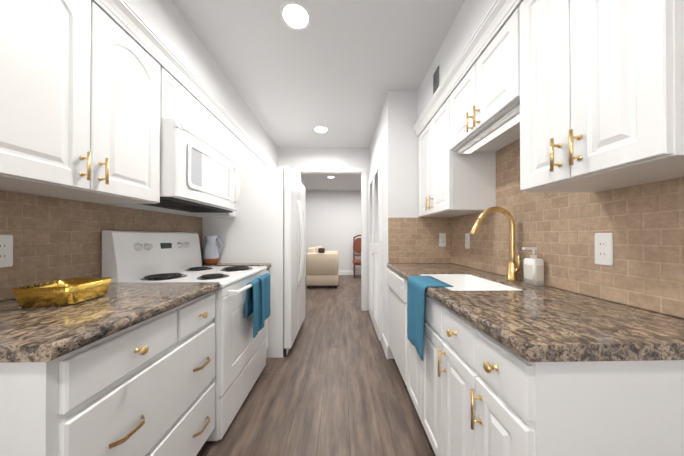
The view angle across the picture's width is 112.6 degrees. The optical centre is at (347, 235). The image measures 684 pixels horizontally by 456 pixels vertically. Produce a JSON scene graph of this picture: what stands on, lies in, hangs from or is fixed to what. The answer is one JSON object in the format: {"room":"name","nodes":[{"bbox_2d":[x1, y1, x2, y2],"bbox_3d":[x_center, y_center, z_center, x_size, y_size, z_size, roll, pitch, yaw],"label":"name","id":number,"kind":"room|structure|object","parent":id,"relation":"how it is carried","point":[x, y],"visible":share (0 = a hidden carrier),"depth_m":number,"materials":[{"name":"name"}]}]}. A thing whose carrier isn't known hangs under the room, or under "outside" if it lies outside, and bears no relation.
{"room":"kitchen","nodes":[
{"label":"kitchen","id":0,"kind":"room"},
{"bbox_2d":[245,273,270,337],"bbox_3d":[-0.667,0.510,1.735,0.068,0.389,0.400,0,0,-1],"label":"towel","id":1,"kind":"object","parent":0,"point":[257,298],"depth_m":1.68,"materials":[{"name":"blue fabric"}]},
{"bbox_2d":[196,275,435,455],"bbox_3d":[-0.271,1.235,2.706,4.700,0.100,8.700,0,0,-1],"label":"floor","id":2,"kind":"structure","parent":0,"point":[332,383],"depth_m":1.65,"materials":[{"name":"wood"}]},
{"bbox_2d":[0,291,214,455],"bbox_3d":[-1.051,0.738,0.912,0.647,0.876,0.725,0,0,-1],"label":"base cabinet","id":3,"kind":"object","parent":2,"relation":"on","point":[123,369],"depth_m":0.74,"materials":[{"name":"white paint"}]},
{"bbox_2d":[0,283,219,362],"bbox_3d":[-1.040,0.279,0.902,0.669,0.040,0.746,0,0,-1],"label":"countertop","id":4,"kind":"structure","parent":3,"relation":"on","point":[46,334],"depth_m":0.73,"materials":[{"name":"brown stone"}]},
{"bbox_2d":[11,277,112,306],"bbox_3d":[-1.112,0.222,0.905,0.200,0.075,0.190,0,0,-10],"label":"tray","id":5,"kind":"object","parent":4,"relation":"on","point":[65,292],"visible":1,"depth_m":0.84,"materials":[{"name":"gold metal"}]},
{"bbox_2d":[204,235,221,264],"bbox_3d":[-1.247,0.133,2.120,0.158,0.265,0.126,0,0,-1],"label":"pitcher","id":6,"kind":"object","parent":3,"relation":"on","point":[211,252],"visible":1,"depth_m":2.08,"materials":[{"name":"grey ceramic"}]},
{"bbox_2d":[102,230,270,440],"bbox_3d":[-1.006,0.577,1.662,0.750,1.205,0.765,0,0,-1],"label":"stove","id":7,"kind":"object","parent":2,"relation":"on","point":[242,305],"visible":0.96,"depth_m":1.48,"materials":[{"name":"white metal"}]},
{"bbox_2d":[202,166,304,357],"bbox_3d":[-0.953,0.255,2.659,0.910,1.858,0.908,0,0,-1],"label":"refrigerator","id":8,"kind":"object","parent":2,"relation":"on","point":[266,224],"visible":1,"depth_m":2.21,"materials":[{"name":"white metal"}]},
{"bbox_2d":[306,246,338,287],"bbox_3d":[-0.587,0.735,5.552,0.730,0.930,0.840,0,0,-1],"label":"armchair","id":9,"kind":"object","parent":2,"relation":"on","point":[322,266],"visible":1,"depth_m":5.13,"materials":[{"name":"beige"}]},
{"bbox_2d":[353,235,360,278],"bbox_3d":[0.402,0.590,6.619,0.480,1.233,0.522,0,0,-1],"label":"wood chair","id":10,"kind":"object","parent":2,"relation":"on","point":[357,245],"visible":0.48,"depth_m":6.83,"materials":[{"name":"brown wood"}]},
{"bbox_2d":[387,271,434,410],"bbox_3d":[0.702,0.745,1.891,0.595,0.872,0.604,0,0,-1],"label":"base cabinet","id":11,"kind":"object","parent":2,"relation":"on","point":[411,339],"depth_m":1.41,"materials":[{"name":"white paint"}]},
{"bbox_2d":[387,268,406,385],"bbox_3d":[0.687,0.744,1.901,0.603,0.872,0.584,0,0,-1],"label":"dishwasher","id":12,"kind":"object","parent":11,"relation":"in","point":[396,282],"depth_m":1.81,"materials":[{"name":"white metal"}]},
{"bbox_2d":[435,303,466,455],"bbox_3d":[0.737,0.738,0.926,0.608,0.875,0.272,0,0,-1],"label":"base cabinet","id":13,"kind":"object","parent":2,"relation":"on","point":[450,332],"depth_m":0.97,"materials":[{"name":"white paint"}]},
{"bbox_2d":[467,327,683,455],"bbox_3d":[0.743,0.737,0.676,0.608,0.875,0.227,0,0,-1],"label":"base cabinet","id":14,"kind":"object","parent":2,"relation":"on","point":[494,364],"depth_m":0.56,"materials":[{"name":"white paint"}]},
{"bbox_2d":[387,263,683,362],"bbox_3d":[0.714,0.283,1.371,0.633,0.040,1.655,0,0,-1],"label":"countertop","id":15,"kind":"structure","parent":14,"relation":"on","point":[534,324],"depth_m":0.69,"materials":[{"name":"brown stone"}]},
{"bbox_2d":[415,275,522,326],"bbox_3d":[0.678,0.390,1.344,0.378,0.236,0.528,0,0,-1],"label":"sink","id":16,"kind":"object","parent":15,"relation":"in","point":[426,307],"depth_m":1.35,"materials":[{"name":"white ceramic"}]},
{"bbox_2d":[470,207,520,278],"bbox_3d":[0.873,0.045,1.339,0.288,0.435,0.101,0,0,-1],"label":"faucet","id":17,"kind":"object","parent":15,"relation":"on","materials":[{"name":"gold metal"}]},
{"bbox_2d":[522,247,543,285],"bbox_3d":[0.975,0.162,1.210,0.083,0.197,0.078,0,0,-1],"label":"soap dispenser","id":18,"kind":"object","parent":15,"relation":"on","point":[533,270],"visible":1,"depth_m":1.18,"materials":[{"name":"white"}]},
{"bbox_2d":[172,0,464,190],"bbox_3d":[-0.271,-1.445,2.721,4.700,0.100,8.700,0,0,-1],"label":"ceiling","id":19,"kind":"structure","parent":0,"point":[339,69],"depth_m":1.80,"materials":[{"name":"white paint"}]},
{"bbox_2d":[279,0,311,30],"bbox_3d":[-0.330,-1.399,1.458,0.200,0.006,0.200,0,0,-1],"label":"recessed light","id":20,"kind":"object","parent":19,"relation":"in","point":[296,15],"visible":1,"depth_m":1.45,"materials":[{"name":"white"}]},
{"bbox_2d":[313,126,328,132],"bbox_3d":[-0.348,-1.390,2.998,0.200,0.006,0.200,0,0,-1],"label":"recessed light","id":21,"kind":"object","parent":19,"relation":"in","point":[321,129],"visible":1,"depth_m":2.99,"materials":[{"name":"white"}]},
{"bbox_2d":[0,0,683,358],"bbox_3d":[-0.271,-0.105,2.713,4.700,2.580,8.700,0,0,-1],"label":"wall","id":22,"kind":"structure","parent":0,"point":[54,238],"depth_m":1.32,"materials":[{"name":"white paint"}]},
{"bbox_2d":[0,235,12,267],"bbox_3d":[-1.365,0.062,0.900,0.007,0.130,0.062,0,0,-1],"label":"outlet","id":23,"kind":"object","parent":22,"relation":"attached to","point":[6,250],"visible":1,"depth_m":0.91,"materials":[{"name":"white plastic"}]},
{"bbox_2d":[0,0,167,203],"bbox_3d":[-1.207,-0.569,0.923,0.338,0.778,0.711,0,0,-1],"label":"upper cabinet","id":24,"kind":"object","parent":22,"relation":"attached to","point":[92,93],"depth_m":0.88,"materials":[{"name":"white paint"}]},
{"bbox_2d":[168,73,207,141],"bbox_3d":[-1.220,-0.810,1.472,0.338,0.291,0.381,0,0,-1],"label":"upper cabinet","id":25,"kind":"object","parent":22,"relation":"attached to","point":[183,107],"depth_m":1.49,"materials":[{"name":"white paint"}]},
{"bbox_2d":[142,118,239,212],"bbox_3d":[-1.152,-0.430,1.664,0.481,0.457,0.761,0,0,-1],"label":"microwave","id":26,"kind":"object","parent":25,"relation":"attached to","point":[198,174],"visible":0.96,"depth_m":1.45,"materials":[{"name":"white plastic"}]},
{"bbox_2d":[208,111,231,158],"bbox_3d":[-1.230,-0.808,1.854,0.338,0.291,0.384,0,0,-1],"label":"upper cabinet","id":27,"kind":"object","parent":22,"relation":"attached to","point":[219,136],"depth_m":1.89,"materials":[{"name":"white paint"}]},
{"bbox_2d":[232,136,267,167],"bbox_3d":[-1.249,-0.814,2.656,0.338,0.271,0.910,0,0,-1],"label":"upper cabinet","id":28,"kind":"object","parent":22,"relation":"attached to","point":[244,158],"depth_m":2.36,"materials":[{"name":"white paint"}]},
{"bbox_2d":[94,0,521,358],"bbox_3d":[-0.271,0.052,2.713,4.500,2.265,8.500,0,0,-1],"label":"trim","id":29,"kind":"structure","parent":22,"relation":"attached to","point":[127,18],"depth_m":1.48,"materials":[{"name":"white wood"}]},
{"bbox_2d":[369,158,380,340],"bbox_3d":[0.338,0.155,3.007,0.066,2.038,0.940,0,0,-1],"label":"door","id":30,"kind":"structure","parent":22,"relation":"attached to","point":[375,246],"depth_m":2.87,"materials":[{"name":"white paint"}]},
{"bbox_2d":[433,61,440,94],"bbox_3d":[0.685,-1.196,1.752,0.012,0.190,0.140,0,0,-1],"label":"air vent","id":31,"kind":"object","parent":22,"relation":"in","point":[437,78],"visible":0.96,"depth_m":1.73,"materials":[{"name":"white metal"}]},
{"bbox_2d":[439,233,445,246],"bbox_3d":[0.917,0.042,2.195,0.062,0.130,0.007,0,0,-1],"label":"outlet","id":32,"kind":"object","parent":22,"relation":"attached to","point":[442,239],"visible":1,"depth_m":2.19,"materials":[{"name":"white plastic"}]},
{"bbox_2d":[418,102,495,217],"bbox_3d":[0.854,-0.564,1.885,0.328,0.778,0.643,0,0,-1],"label":"upper cabinet","id":33,"kind":"object","parent":22,"relation":"attached to","point":[450,184],"depth_m":1.62,"materials":[{"name":"white paint"}]},
{"bbox_2d":[465,233,469,248],"bbox_3d":[1.006,0.045,1.914,0.007,0.130,0.062,0,0,-1],"label":"electrical outlet","id":34,"kind":"object","parent":22,"relation":"attached to","point":[467,240],"visible":1,"depth_m":1.91,"materials":[{"name":"white plastic"}]},
{"bbox_2d":[446,13,513,151],"bbox_3d":[0.869,-0.767,1.259,0.328,0.379,0.608,0,0,-1],"label":"upper cabinet","id":35,"kind":"object","parent":22,"relation":"attached to","point":[480,111],"depth_m":1.21,"materials":[{"name":"white paint"}]},
{"bbox_2d":[514,0,683,191],"bbox_3d":[0.882,-0.570,0.737,0.328,0.778,0.431,0,0,-1],"label":"upper cabinet","id":36,"kind":"object","parent":22,"relation":"attached to","point":[580,95],"depth_m":0.67,"materials":[{"name":"white paint"}]},
{"bbox_2d":[595,233,612,265],"bbox_3d":[1.031,0.055,0.919,0.007,0.130,0.062,0,0,-1],"label":"outlet","id":37,"kind":"object","parent":22,"relation":"attached to","point":[603,248],"visible":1,"depth_m":0.91,"materials":[{"name":"white plastic"}]}
]}

